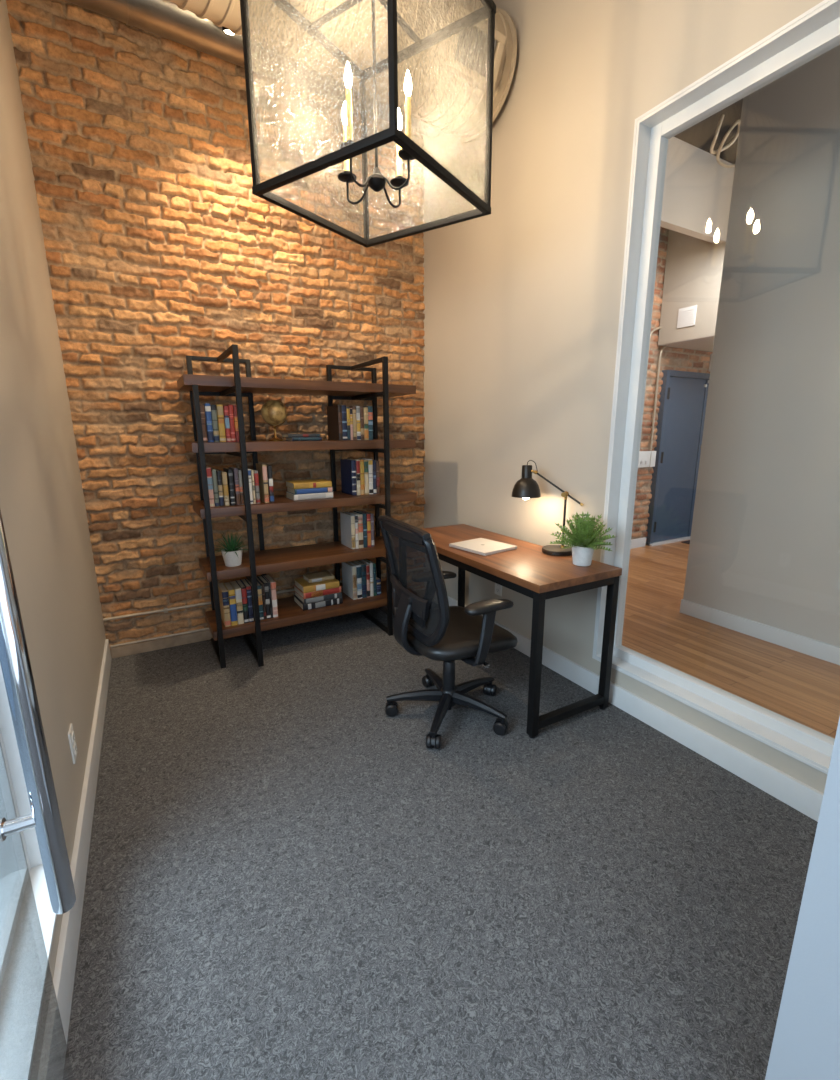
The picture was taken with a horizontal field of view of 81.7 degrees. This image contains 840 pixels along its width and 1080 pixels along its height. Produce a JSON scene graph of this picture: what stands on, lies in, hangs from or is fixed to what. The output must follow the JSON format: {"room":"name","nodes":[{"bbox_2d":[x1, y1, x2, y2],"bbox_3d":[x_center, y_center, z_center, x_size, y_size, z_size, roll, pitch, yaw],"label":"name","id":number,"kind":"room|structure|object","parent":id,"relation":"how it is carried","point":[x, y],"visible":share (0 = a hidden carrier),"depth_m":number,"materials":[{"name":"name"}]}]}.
{"room":"private office","nodes":[
{"label":"private office","id":0,"kind":"room"},
{"bbox_2d":[0,0,105,978],"bbox_3d":[-1.133,-0.909,1.019,0.150,4.170,3.780,-7,14,-29],"label":"wall","id":1,"kind":"structure","parent":0,"point":[44,514],"depth_m":1.81,"materials":[{"name":"beige paint"}]},
{"bbox_2d":[0,664,56,1079],"bbox_3d":[-0.786,-0.178,0.564,0.154,2.500,1.250,-7,14,-29],"label":"window","id":2,"kind":"structure","parent":1,"relation":"in","point":[13,1018],"depth_m":1.23,"materials":[{"name":"white paint"}]},
{"bbox_2d":[68,723,76,763],"bbox_3d":[-1.202,0.705,1.683,0.009,0.116,0.072,-7,14,-29],"label":"wall outlet","id":3,"kind":"object","parent":1,"relation":"attached to","point":[71,736],"visible":1,"depth_m":1.67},
{"bbox_2d":[53,639,110,1043],"bbox_3d":[-1.175,0.983,1.707,0.016,0.138,3.160,-7,14,-29],"label":"baseboard","id":4,"kind":"structure","parent":1,"relation":"attached to","point":[66,957],"depth_m":1.52,"materials":[{"name":"white paint"}]},
{"bbox_2d":[6,0,712,651],"bbox_3d":[1.529,-1.739,4.672,8.220,4.170,0.193,-7,14,-29],"label":"wall","id":5,"kind":"structure","parent":0,"point":[160,248],"depth_m":3.00,"materials":[{"name":"brick"}]},
{"bbox_2d":[110,629,212,658],"bbox_3d":[-0.957,0.587,3.626,2.298,0.070,0.028,-7,14,-29],"label":"baseboard","id":6,"kind":"structure","parent":5,"relation":"attached to","point":[125,650],"depth_m":3.19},
{"bbox_2d":[110,627,208,647],"bbox_3d":[-0.957,0.545,3.614,2.292,0.015,0.016,-7,14,-29],"label":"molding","id":7,"kind":"structure","parent":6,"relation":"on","point":[207,628],"depth_m":3.19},
{"bbox_2d":[103,573,385,620],"bbox_3d":[-0.957,0.367,3.576,2.324,0.034,0.030,-7,14,-29],"label":"conduit pipe","id":8,"kind":"object","parent":5,"relation":"attached to","point":[166,609],"visible":0.36,"depth_m":3.17,"materials":[{"name":"metal"}]},
{"bbox_2d":[630,537,645,548],"bbox_3d":[1.389,0.172,4.902,2.730,0.100,0.022,-7,14,-29],"label":"trim","id":9,"kind":"structure","parent":5,"relation":"attached to","point":[640,542],"depth_m":5.49,"materials":[{"name":"white paint"}]},
{"bbox_2d":[638,451,655,467],"bbox_3d":[2.443,-0.874,5.253,0.295,0.170,0.050,-7,14,-29],"label":"switch box","id":10,"kind":"object","parent":5,"relation":"attached to","point":[646,458],"visible":0.86,"depth_m":5.24,"materials":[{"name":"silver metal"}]},
{"bbox_2d":[639,326,660,450],"bbox_3d":[2.402,-1.574,5.092,0.175,1.257,0.024,-7,14,-29],"label":"conduit pipe","id":11,"kind":"object","parent":5,"relation":"attached to","point":[657,328],"visible":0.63,"depth_m":4.99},
{"bbox_2d":[649,346,665,450],"bbox_3d":[2.536,-1.507,5.185,0.086,1.083,0.024,-7,14,-29],"label":"conduit pipe","id":12,"kind":"object","parent":5,"relation":"attached to","point":[663,347],"visible":1,"depth_m":5.16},
{"bbox_2d":[646,370,709,546],"bbox_3d":[3.061,-0.925,5.604,1.020,1.920,0.109,-7,14,-29],"label":"door","id":13,"kind":"structure","parent":5,"relation":"in","point":[683,394],"depth_m":5.52,"materials":[{"name":"blue paint"}]},
{"bbox_2d":[708,354,711,370],"bbox_3d":[3.622,-2.061,5.700,0.720,0.190,0.034,-7,14,-29],"label":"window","id":14,"kind":"structure","parent":5,"relation":"in","point":[710,361],"depth_m":5.53,"materials":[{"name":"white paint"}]},
{"bbox_2d":[67,605,817,1079],"bbox_3d":[0.277,1.156,1.495,2.600,0.120,5.320,-7,14,-29],"label":"floor","id":15,"kind":"structure","parent":0,"point":[285,880],"depth_m":1.53,"materials":[{"name":"carpet"}]},
{"bbox_2d":[177,344,416,668],"bbox_3d":[-0.714,-0.235,3.224,1.428,1.847,0.558,-8,15,-30],"label":"bookcase","id":16,"kind":"object","parent":15,"relation":"on","point":[253,563],"visible":0.87,"depth_m":3.08,"materials":[{"name":"brown wood"}]},
{"bbox_2d":[200,405,207,441],"bbox_3d":[-1.254,-0.666,2.783,0.033,0.205,0.155,-8,15,-30],"label":"book","id":17,"kind":"object","parent":16,"relation":"on","point":[204,430],"visible":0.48,"depth_m":2.72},
{"bbox_2d":[202,403,213,441],"bbox_3d":[-1.230,-0.675,2.808,0.030,0.212,0.175,-8,15,-30],"label":"book","id":18,"kind":"object","parent":16,"relation":"on","point":[207,407],"visible":0.81,"depth_m":2.74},
{"bbox_2d":[206,466,214,506],"bbox_3d":[-1.253,-0.319,2.873,0.029,0.226,0.175,-8,15,-30],"label":"book","id":19,"kind":"object","parent":16,"relation":"on","point":[208,469],"visible":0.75,"depth_m":2.80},
{"bbox_2d":[210,405,218,441],"bbox_3d":[-1.204,-0.676,2.824,0.029,0.206,0.175,-8,15,-30],"label":"book","id":20,"kind":"object","parent":16,"relation":"on","point":[213,407],"visible":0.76,"depth_m":2.75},
{"bbox_2d":[211,467,219,506],"bbox_3d":[-1.228,-0.317,2.888,0.024,0.216,0.175,-8,15,-29],"label":"book","id":21,"kind":"object","parent":16,"relation":"on","point":[213,471],"visible":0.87,"depth_m":2.82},
{"bbox_2d":[216,469,223,505],"bbox_3d":[-1.206,-0.315,2.902,0.024,0.206,0.175,-8,15,-29],"label":"book","id":22,"kind":"object","parent":16,"relation":"on","point":[218,472],"visible":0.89,"depth_m":2.83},
{"bbox_2d":[216,404,225,441],"bbox_3d":[-1.175,-0.680,2.840,0.033,0.208,0.175,-8,15,-30],"label":"book","id":23,"kind":"object","parent":16,"relation":"on","point":[220,415],"visible":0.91,"depth_m":2.77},
{"bbox_2d":[218,582,230,626],"bbox_3d":[-1.232,0.403,3.051,0.035,0.228,0.205,-8,15,-30],"label":"book","id":24,"kind":"object","parent":16,"relation":"on","point":[223,592],"visible":0.94,"depth_m":2.98,"materials":[{"name":"paper"}]},
{"bbox_2d":[221,470,229,505],"bbox_3d":[-1.181,-0.313,2.917,0.027,0.196,0.175,-8,15,-30],"label":"book","id":25,"kind":"object","parent":16,"relation":"on","point":[223,473],"visible":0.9,"depth_m":2.85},
{"bbox_2d":[223,406,230,441],"bbox_3d":[-1.147,-0.680,2.856,0.025,0.200,0.175,-8,15,-30],"label":"book","id":26,"kind":"object","parent":16,"relation":"on","point":[225,408],"visible":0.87,"depth_m":2.78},
{"bbox_2d":[223,468,234,504],"bbox_3d":[-1.152,-0.325,2.932,0.025,0.212,0.175,-8,15,-30],"label":"book","id":27,"kind":"object","parent":16,"relation":"on","point":[228,470],"visible":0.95,"depth_m":2.87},
{"bbox_2d":[223,582,237,625],"bbox_3d":[-1.197,0.399,3.065,0.037,0.228,0.195,-8,15,-30],"label":"book","id":28,"kind":"object","parent":16,"relation":"on","point":[231,592],"visible":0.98,"depth_m":2.99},
{"bbox_2d":[214,528,247,566],"bbox_3d":[-1.143,0.045,2.962,0.250,0.225,0.269,7,15,31],"label":"potted plant","id":29,"kind":"object","parent":16,"relation":"on","point":[232,554],"visible":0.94,"depth_m":2.94,"materials":[{"name":"plant"}]},
{"bbox_2d":[226,405,235,441],"bbox_3d":[-1.125,-0.687,2.868,0.025,0.208,0.175,-8,15,-29],"label":"book","id":30,"kind":"object","parent":16,"relation":"on","point":[230,407],"visible":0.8,"depth_m":2.80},
{"bbox_2d":[229,467,240,504],"bbox_3d":[-1.125,-0.331,2.947,0.023,0.216,0.175,-8,15,-29],"label":"book","id":31,"kind":"object","parent":16,"relation":"on","point":[234,470],"visible":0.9,"depth_m":2.88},
{"bbox_2d":[233,405,238,441],"bbox_3d":[-1.104,-0.688,2.880,0.021,0.205,0.175,-8,15,-30],"label":"book","id":32,"kind":"object","parent":16,"relation":"on","point":[234,406],"visible":0.57,"depth_m":2.81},
{"bbox_2d":[230,581,243,623],"bbox_3d":[-1.164,0.394,3.084,0.035,0.230,0.195,-8,15,-30],"label":"book","id":33,"kind":"object","parent":16,"relation":"on","point":[238,597],"visible":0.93,"depth_m":3.01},
{"bbox_2d":[238,469,243,504],"bbox_3d":[-1.106,-0.327,2.959,0.018,0.204,0.175,-8,15,-29],"label":"book","id":34,"kind":"object","parent":16,"relation":"on","point":[239,471],"visible":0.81,"depth_m":2.89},
{"bbox_2d":[238,468,244,503],"bbox_3d":[-1.085,-0.332,2.971,0.029,0.208,0.175,-8,15,-30],"label":"book","id":35,"kind":"object","parent":16,"relation":"on","point":[238,468],"visible":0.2,"depth_m":2.90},
{"bbox_2d":[236,580,248,622],"bbox_3d":[-1.135,0.389,3.100,0.028,0.232,0.195,-8,15,-30],"label":"book","id":36,"kind":"object","parent":16,"relation":"on","point":[239,582],"visible":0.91,"depth_m":3.02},
{"bbox_2d":[240,578,253,621],"bbox_3d":[-1.110,0.385,3.114,0.027,0.234,0.195,-8,15,-30],"label":"book","id":37,"kind":"object","parent":16,"relation":"on","point":[248,587],"visible":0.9,"depth_m":3.04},
{"bbox_2d":[245,579,253,617],"bbox_3d":[-1.086,0.382,3.128,0.025,0.232,0.195,-8,15,-30],"label":"book","id":38,"kind":"object","parent":16,"relation":"on","point":[247,580],"visible":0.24,"depth_m":3.06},
{"bbox_2d":[248,469,252,503],"bbox_3d":[-1.060,-0.335,2.985,0.021,0.208,0.175,-8,15,-30],"label":"book","id":39,"kind":"object","parent":16,"relation":"on","point":[249,470],"visible":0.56,"depth_m":2.91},
{"bbox_2d":[251,470,255,503],"bbox_3d":[-1.044,-0.335,2.995,0.014,0.202,0.175,-8,15,-30],"label":"book","id":40,"kind":"object","parent":16,"relation":"on","point":[252,472],"visible":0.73,"depth_m":2.92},
{"bbox_2d":[251,469,259,503],"bbox_3d":[-1.026,-0.335,3.005,0.024,0.198,0.175,-8,15,-30],"label":"book","id":41,"kind":"object","parent":16,"relation":"on","point":[256,479],"visible":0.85,"depth_m":2.93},
{"bbox_2d":[257,581,263,619],"bbox_3d":[-1.057,0.381,3.145,0.030,0.228,0.195,-8,15,-30],"label":"book","id":42,"kind":"object","parent":16,"relation":"on","point":[258,584],"visible":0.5,"depth_m":3.07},
{"bbox_2d":[257,577,266,618],"bbox_3d":[-1.036,0.375,3.157,0.016,0.234,0.195,-8,15,-29],"label":"book","id":43,"kind":"object","parent":16,"relation":"on","point":[258,579],"visible":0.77,"depth_m":3.08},
{"bbox_2d":[256,463,268,502],"bbox_3d":[-0.982,-0.357,3.027,0.027,0.232,0.175,-8,15,-30],"label":"book","id":44,"kind":"object","parent":16,"relation":"on","point":[261,468],"visible":0.96,"depth_m":2.97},
{"bbox_2d":[257,575,270,618],"bbox_3d":[-1.017,0.369,3.167,0.026,0.240,0.195,-8,15,-30],"label":"book","id":45,"kind":"object","parent":16,"relation":"on","point":[266,587],"visible":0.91,"depth_m":3.09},
{"bbox_2d":[262,575,272,617],"bbox_3d":[-1.000,0.367,3.176,0.012,0.240,0.195,-8,15,-30],"label":"book","id":46,"kind":"object","parent":16,"relation":"on","point":[264,577],"visible":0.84,"depth_m":3.10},
{"bbox_2d":[266,464,273,502],"bbox_3d":[-0.954,-0.357,3.044,0.025,0.224,0.175,-8,15,-29],"label":"book","id":47,"kind":"object","parent":16,"relation":"on","point":[269,467],"visible":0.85,"depth_m":2.97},
{"bbox_2d":[264,575,277,617],"bbox_3d":[-0.979,0.365,3.188,0.031,0.238,0.195,-8,15,-29],"label":"book","id":48,"kind":"object","parent":16,"relation":"on","point":[272,582],"visible":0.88,"depth_m":3.11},
{"bbox_2d":[261,400,286,440],"bbox_3d":[-0.912,-0.748,3.039,0.154,0.250,0.154,-1,13,-4],"label":"desk globe","id":49,"kind":"object","parent":16,"relation":"on","point":[273,412],"visible":1,"depth_m":2.98,"materials":[{"name":"gold metal"}]},
{"bbox_2d":[285,437,321,440],"bbox_3d":[-0.745,-0.647,3.105,0.190,0.022,0.155,-8,15,-30],"label":"book","id":50,"kind":"object","parent":16,"relation":"on","point":[287,438],"visible":0.99,"depth_m":3.04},
{"bbox_2d":[282,434,319,436],"bbox_3d":[-0.761,-0.668,3.103,0.205,0.021,0.155,-8,15,-30],"label":"book","id":51,"kind":"object","parent":50,"relation":"on","point":[283,435],"visible":0.99,"depth_m":3.04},
{"bbox_2d":[286,492,332,499],"bbox_3d":[-0.732,-0.300,3.213,0.261,0.036,0.195,-8,15,-30],"label":"book","id":52,"kind":"object","parent":16,"relation":"on","point":[328,494],"visible":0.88,"depth_m":3.13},
{"bbox_2d":[287,487,332,494],"bbox_3d":[-0.729,-0.335,3.208,0.253,0.035,0.195,-8,15,-30],"label":"book","id":53,"kind":"object","parent":52,"relation":"on","point":[321,489],"visible":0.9,"depth_m":3.13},
{"bbox_2d":[286,479,331,488],"bbox_3d":[-0.734,-0.369,3.197,0.251,0.036,0.195,-8,15,-30],"label":"book","id":54,"kind":"object","parent":53,"relation":"on","point":[314,483],"visible":1,"depth_m":3.13,"materials":[{"name":"paper"}]},
{"bbox_2d":[293,595,342,610],"bbox_3d":[-0.714,0.416,3.401,0.282,0.044,0.225,-8,15,-30],"label":"book","id":55,"kind":"object","parent":16,"relation":"on","point":[297,601],"visible":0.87,"depth_m":3.31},
{"bbox_2d":[295,592,341,603],"bbox_3d":[-0.711,0.377,3.390,0.268,0.036,0.215,-8,15,-30],"label":"book","id":56,"kind":"object","parent":55,"relation":"on","point":[335,595],"visible":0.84,"depth_m":3.30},
{"bbox_2d":[293,585,340,598],"bbox_3d":[-0.715,0.340,3.382,0.268,0.040,0.215,-8,15,-31],"label":"book","id":57,"kind":"object","parent":56,"relation":"on","point":[338,589],"visible":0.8,"depth_m":3.29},
{"bbox_2d":[294,578,338,592],"bbox_3d":[-0.715,0.300,3.364,0.252,0.044,0.205,-8,15,-30],"label":"book","id":58,"kind":"object","parent":57,"relation":"on","point":[301,584],"visible":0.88,"depth_m":3.29,"materials":[{"name":"paper"}]},
{"bbox_2d":[303,571,333,582],"bbox_3d":[-0.709,0.258,3.390,0.180,0.026,0.135,-8,15,-31],"label":"book","id":59,"kind":"object","parent":58,"relation":"on","point":[320,576],"visible":1,"depth_m":3.36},
{"bbox_2d":[327,405,342,439],"bbox_3d":[-0.571,-0.782,3.251,0.025,0.222,0.215,-8,15,-29],"label":"book","id":60,"kind":"object","parent":16,"relation":"on","point":[334,413],"visible":0.89,"depth_m":3.21,"materials":[{"name":"paper"}]},
{"bbox_2d":[341,405,346,439],"bbox_3d":[-0.536,-0.782,3.248,0.032,0.222,0.175,-8,15,-30],"label":"book","id":61,"kind":"object","parent":16,"relation":"on","point":[343,407],"visible":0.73,"depth_m":3.18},
{"bbox_2d":[340,511,355,548],"bbox_3d":[-0.511,-0.071,3.438,0.029,0.236,0.205,-8,15,-30],"label":"book","id":62,"kind":"object","parent":16,"relation":"on","point":[347,521],"visible":1,"depth_m":3.40,"materials":[{"name":"paper"}]},
{"bbox_2d":[340,459,356,494],"bbox_3d":[-0.495,-0.438,3.367,0.032,0.236,0.205,-8,15,-29],"label":"book","id":63,"kind":"object","parent":16,"relation":"on","point":[348,467],"visible":1,"depth_m":3.33,"materials":[{"name":"paper"}]},
{"bbox_2d":[346,407,350,439],"bbox_3d":[-0.512,-0.780,3.263,0.022,0.212,0.175,-8,15,-30],"label":"book","id":64,"kind":"object","parent":16,"relation":"on","point":[347,408],"visible":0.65,"depth_m":3.19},
{"bbox_2d":[342,562,356,599],"bbox_3d":[-0.512,0.286,3.517,0.032,0.245,0.205,-8,15,-29],"label":"book","id":65,"kind":"object","parent":16,"relation":"on","point":[349,577],"visible":0.94,"depth_m":3.47,"materials":[{"name":"paper"}]},
{"bbox_2d":[350,408,352,439],"bbox_3d":[-0.494,-0.779,3.275,0.018,0.205,0.175,-8,15,-30],"label":"book","id":66,"kind":"object","parent":16,"relation":"on","point":[351,415],"visible":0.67,"depth_m":3.20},
{"bbox_2d":[347,512,358,548],"bbox_3d":[-0.480,-0.072,3.439,0.021,0.238,0.175,-8,15,-29],"label":"book","id":67,"kind":"object","parent":16,"relation":"on","point":[356,515],"visible":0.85,"depth_m":3.37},
{"bbox_2d":[350,406,356,439],"bbox_3d":[-0.474,-0.788,3.284,0.025,0.218,0.175,-8,15,-29],"label":"book","id":68,"kind":"object","parent":16,"relation":"on","point":[352,407],"visible":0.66,"depth_m":3.21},
{"bbox_2d":[348,561,361,598],"bbox_3d":[-0.473,0.283,3.522,0.037,0.248,0.175,-8,15,-30],"label":"book","id":69,"kind":"object","parent":16,"relation":"on","point":[358,566],"visible":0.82,"depth_m":3.45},
{"bbox_2d":[349,459,360,494],"bbox_3d":[-0.460,-0.440,3.370,0.027,0.238,0.175,-8,15,-29],"label":"book","id":70,"kind":"object","parent":16,"relation":"on","point":[357,461],"visible":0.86,"depth_m":3.30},
{"bbox_2d":[351,511,363,547],"bbox_3d":[-0.454,-0.074,3.454,0.035,0.236,0.175,-8,15,-30],"label":"book","id":71,"kind":"object","parent":16,"relation":"on","point":[360,516],"visible":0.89,"depth_m":3.38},
{"bbox_2d":[356,406,360,439],"bbox_3d":[-0.451,-0.792,3.297,0.027,0.220,0.175,-8,15,-30],"label":"book","id":72,"kind":"object","parent":16,"relation":"on","point":[357,407],"visible":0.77,"depth_m":3.22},
{"bbox_2d":[353,510,366,547],"bbox_3d":[-0.425,-0.081,3.470,0.028,0.242,0.175,-8,15,-30],"label":"book","id":73,"kind":"object","parent":16,"relation":"on","point":[357,511],"visible":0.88,"depth_m":3.40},
{"bbox_2d":[355,560,366,597],"bbox_3d":[-0.440,0.280,3.541,0.034,0.245,0.175,-8,15,-30],"label":"book","id":74,"kind":"object","parent":16,"relation":"on","point":[363,566],"visible":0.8,"depth_m":3.47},
{"bbox_2d":[357,459,364,494],"bbox_3d":[-0.435,-0.443,3.384,0.028,0.238,0.175,-8,15,-30],"label":"book","id":75,"kind":"object","parent":16,"relation":"on","point":[362,487],"visible":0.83,"depth_m":3.31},
{"bbox_2d":[360,407,363,439],"bbox_3d":[-0.428,-0.793,3.311,0.025,0.216,0.175,-8,15,-30],"label":"book","id":76,"kind":"object","parent":16,"relation":"on","point":[361,408],"visible":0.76,"depth_m":3.24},
{"bbox_2d":[359,560,369,596],"bbox_3d":[-0.413,0.279,3.557,0.025,0.240,0.175,-8,15,-29],"label":"book","id":77,"kind":"object","parent":16,"relation":"on","point":[367,565],"visible":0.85,"depth_m":3.48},
{"bbox_2d":[362,459,368,494],"bbox_3d":[-0.408,-0.446,3.400,0.030,0.236,0.175,-8,15,-30],"label":"book","id":78,"kind":"object","parent":16,"relation":"on","point":[366,475],"visible":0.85,"depth_m":3.33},
{"bbox_2d":[359,458,372,493],"bbox_3d":[-0.380,-0.450,3.415,0.031,0.238,0.175,-8,15,-30],"label":"book","id":79,"kind":"object","parent":16,"relation":"on","point":[370,461],"visible":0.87,"depth_m":3.34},
{"bbox_2d":[363,407,368,439],"bbox_3d":[-0.402,-0.795,3.326,0.031,0.212,0.175,-8,15,-30],"label":"book","id":80,"kind":"object","parent":16,"relation":"on","point":[366,431],"visible":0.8,"depth_m":3.25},
{"bbox_2d":[361,511,370,546],"bbox_3d":[-0.400,-0.082,3.485,0.027,0.236,0.175,-8,15,-30],"label":"book","id":81,"kind":"object","parent":16,"relation":"on","point":[368,514],"visible":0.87,"depth_m":3.41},
{"bbox_2d":[362,559,373,596],"bbox_3d":[-0.390,0.272,3.569,0.025,0.248,0.175,-8,15,-29],"label":"book","id":82,"kind":"object","parent":16,"relation":"on","point":[363,560],"visible":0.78,"depth_m":3.50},
{"bbox_2d":[363,511,373,546],"bbox_3d":[-0.377,-0.083,3.499,0.023,0.232,0.175,-8,15,-30],"label":"book","id":83,"kind":"object","parent":16,"relation":"on","point":[371,514],"visible":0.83,"depth_m":3.43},
{"bbox_2d":[366,406,372,439],"bbox_3d":[-0.374,-0.802,3.341,0.033,0.220,0.175,-8,15,-30],"label":"book","id":84,"kind":"object","parent":16,"relation":"on","point":[370,410],"visible":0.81,"depth_m":3.27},
{"bbox_2d":[366,559,376,595],"bbox_3d":[-0.368,0.273,3.583,0.022,0.240,0.175,-8,15,-30],"label":"book","id":85,"kind":"object","parent":16,"relation":"on","point":[374,564],"visible":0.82,"depth_m":3.51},
{"bbox_2d":[373,460,376,493],"bbox_3d":[-0.355,-0.451,3.430,0.023,0.232,0.175,-8,15,-30],"label":"book","id":86,"kind":"object","parent":16,"relation":"on","point":[374,461],"visible":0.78,"depth_m":3.36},
{"bbox_2d":[376,461,379,493],"bbox_3d":[-0.333,-0.451,3.444,0.025,0.226,0.175,-8,15,-30],"label":"book","id":87,"kind":"object","parent":16,"relation":"on","point":[377,462],"visible":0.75,"depth_m":3.37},
{"bbox_2d":[376,576,380,594],"bbox_3d":[-0.329,0.333,3.590,0.033,0.120,0.125,-8,15,-29],"label":"book","id":88,"kind":"object","parent":16,"relation":"on","point":[378,580],"visible":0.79,"depth_m":3.54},
{"bbox_2d":[378,516,517,749],"bbox_3d":[0.151,0.385,2.368,0.624,1.004,0.621,-6,14,-26],"label":"office chair","id":89,"kind":"object","parent":15,"relation":"on","point":[425,624],"visible":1,"depth_m":2.19,"materials":[{"name":"black plastic"}]},
{"bbox_2d":[422,524,621,738],"bbox_3d":[0.412,0.405,2.852,0.528,0.750,1.340,-7,14,-29],"label":"writing desk","id":90,"kind":"object","parent":15,"relation":"on","point":[526,570],"visible":0.66,"depth_m":2.36,"materials":[{"name":"brown wood"}]},
{"bbox_2d":[449,538,516,555],"bbox_3d":[0.354,0.036,2.743,0.256,0.018,0.284,-10,16,-37],"label":"laptop","id":91,"kind":"object","parent":90,"relation":"on","point":[481,546],"visible":1,"depth_m":2.70,"materials":[{"name":"silver metal"}]},
{"bbox_2d":[512,460,583,555],"bbox_3d":[0.682,-0.182,2.632,0.396,0.489,0.169,10,16,39],"label":"desk lamp","id":92,"kind":"object","parent":90,"relation":"on","point":[526,487],"visible":0.98,"depth_m":2.62,"materials":[{"name":"black metal"}]},
{"bbox_2d":[547,512,616,565],"bbox_3d":[0.796,-0.007,2.364,0.338,0.265,0.328,-7,14,-29],"label":"potted fern","id":93,"kind":"object","parent":90,"relation":"on","point":[583,537],"visible":1,"depth_m":2.34,"materials":[{"name":"plant"}]},
{"bbox_2d":[572,545,594,565],"bbox_3d":[0.799,0.072,2.389,0.108,0.098,0.108,-7,14,-29],"label":"pot","id":94,"kind":"object","parent":93,"relation":"attached to","point":[582,555],"depth_m":2.35,"materials":[{"name":"ceramic"}]},
{"bbox_2d":[423,0,826,792],"bbox_3d":[1.032,-1.187,2.216,0.170,4.170,3.780,-7,14,-29],"label":"wall","id":95,"kind":"structure","parent":0,"point":[522,299],"depth_m":2.60,"materials":[{"name":"beige paint"}]},
{"bbox_2d":[65,0,441,137],"bbox_3d":[-0.857,-2.741,2.672,2.308,0.278,0.278,-8,15,-32],"label":"duct","id":96,"kind":"object","parent":95,"relation":"attached to","point":[161,18],"visible":0.37,"depth_m":2.50,"materials":[{"name":"metal"}]},
{"bbox_2d":[162,0,516,142],"bbox_3d":[-0.532,-2.496,2.123,2.222,0.584,0.641,-10,16,-36],"label":"spiral duct","id":97,"kind":"object","parent":95,"relation":"attached to","point":[226,13],"visible":0.65,"depth_m":2.32,"materials":[{"name":"grey metal"}]},
{"bbox_2d":[438,5,505,90],"bbox_3d":[0.259,-2.456,2.439,0.320,0.229,0.168,-10,16,-36],"label":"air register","id":98,"kind":"object","parent":97,"relation":"attached to","point":[499,44],"depth_m":2.43,"materials":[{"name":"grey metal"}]},
{"bbox_2d":[495,583,501,595],"bbox_3d":[0.530,0.318,3.288,0.009,0.116,0.072,-7,14,-29],"label":"wall outlet","id":99,"kind":"object","parent":95,"relation":"attached to","point":[498,588],"visible":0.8,"depth_m":3.28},
{"bbox_2d":[448,596,823,821],"bbox_3d":[0.844,0.740,2.810,0.016,0.112,3.130,-7,14,-29],"label":"baseboard","id":100,"kind":"structure","parent":95,"relation":"attached to","point":[789,790],"depth_m":2.15,"materials":[{"name":"white paint"}]},
{"bbox_2d":[592,0,839,774],"bbox_3d":[1.339,-0.465,1.822,0.177,2.504,1.359,-7,14,-29],"label":"window","id":101,"kind":"structure","parent":95,"relation":"in","point":[816,31],"depth_m":2.14,"materials":[{"name":"white paint"}]},
{"bbox_2d":[658,229,725,344],"bbox_3d":[4.119,-2.738,5.000,2.977,1.388,1.440,-7,14,-29],"label":"wall","id":102,"kind":"structure","parent":0,"point":[694,266],"depth_m":4.68,"materials":[{"name":"paint"}]},
{"bbox_2d":[677,305,696,327],"bbox_3d":[2.609,-2.182,4.751,0.013,0.180,0.180,-7,14,-29],"label":"vent cover","id":103,"kind":"object","parent":102,"relation":"attached to","point":[686,316],"visible":1,"depth_m":4.74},
{"bbox_2d":[660,335,714,351],"bbox_3d":[4.103,-2.055,5.141,2.923,0.006,1.432,-7,14,-29],"label":"soffit underside","id":104,"kind":"structure","parent":102,"relation":"attached to","point":[704,343],"depth_m":5.00,"materials":[{"name":"white paint"}]},
{"bbox_2d":[674,98,742,163],"bbox_3d":[4.066,-2.924,2.430,5.700,0.100,6.300,-7,14,-29],"label":"ceiling","id":105,"kind":"structure","parent":0,"point":[700,135],"depth_m":3.78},
{"bbox_2d":[660,137,734,243],"bbox_3d":[1.597,-2.841,3.710,2.620,0.600,0.080,-7,14,-29],"label":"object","id":106,"kind":"structure","parent":105,"relation":"attached to","point":[697,192],"depth_m":4.07,"materials":[{"name":"grey paint"}]},
{"bbox_2d":[710,114,739,167],"bbox_3d":[2.478,-3.057,3.792,0.754,0.222,0.172,-11,16,-39],"label":"loose cable","id":107,"kind":"object","parent":105,"relation":"hanging from","point":[721,148],"visible":0.88,"depth_m":3.64,"materials":[{"name":"plastic"}]},
{"bbox_2d":[621,540,839,738],"bbox_3d":[4.144,0.710,3.132,5.700,0.200,6.050,-7,14,-29],"label":"floor","id":108,"kind":"structure","parent":0,"point":[804,689],"depth_m":2.91,"materials":[{"name":"brown wood"}]},
{"bbox_2d":[683,45,839,646],"bbox_3d":[3.081,-0.742,1.286,0.160,3.650,4.510,-7,14,-29],"label":"wall","id":109,"kind":"structure","parent":0,"point":[764,547],"depth_m":2.83,"materials":[{"name":"grey paint"}]},
{"bbox_2d":[680,599,839,664],"bbox_3d":[3.011,0.902,1.612,0.016,0.100,4.515,-7,14,-29],"label":"baseboard","id":110,"kind":"structure","parent":109,"relation":"attached to","point":[812,647],"depth_m":3.05,"materials":[{"name":"white paint"}]},
{"bbox_2d":[765,717,839,1079],"bbox_3d":[0.710,-0.756,0.299,2.330,4.170,0.420,-7,14,-29],"label":"wall","id":111,"kind":"structure","parent":0,"point":[806,1040],"depth_m":0.78,"materials":[{"name":"grey paint"}]},
{"bbox_2d":[0,509,75,1079],"bbox_3d":[-0.423,0.022,0.309,0.091,2.600,0.905,-7,14,-28],"label":"door","id":112,"kind":"structure","parent":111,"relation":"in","point":[48,1055],"depth_m":0.74,"materials":[{"name":"clear glass"}]},
{"bbox_3d":[-0.051,-3.148,1.224,2.730,0.100,3.900,-7,14,-29],"label":"ceiling","id":113,"kind":"structure","parent":0,"visible":0},
{"bbox_2d":[222,26,234,34],"bbox_3d":[-0.947,-2.921,2.329,0.076,0.818,0.092,-7,14,-29],"label":"spotlight","id":114,"kind":"object","parent":113,"relation":"hanging from","point":[224,29],"visible":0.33,"depth_m":2.41,"materials":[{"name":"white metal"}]},
{"bbox_2d":[240,0,495,247],"bbox_3d":[-0.171,-2.232,1.689,0.660,1.890,0.660,8,15,33],"label":"lantern chandelier","id":115,"kind":"object","parent":113,"relation":"hanging from","point":[407,149],"visible":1,"depth_m":1.77,"materials":[{"name":"glass"}]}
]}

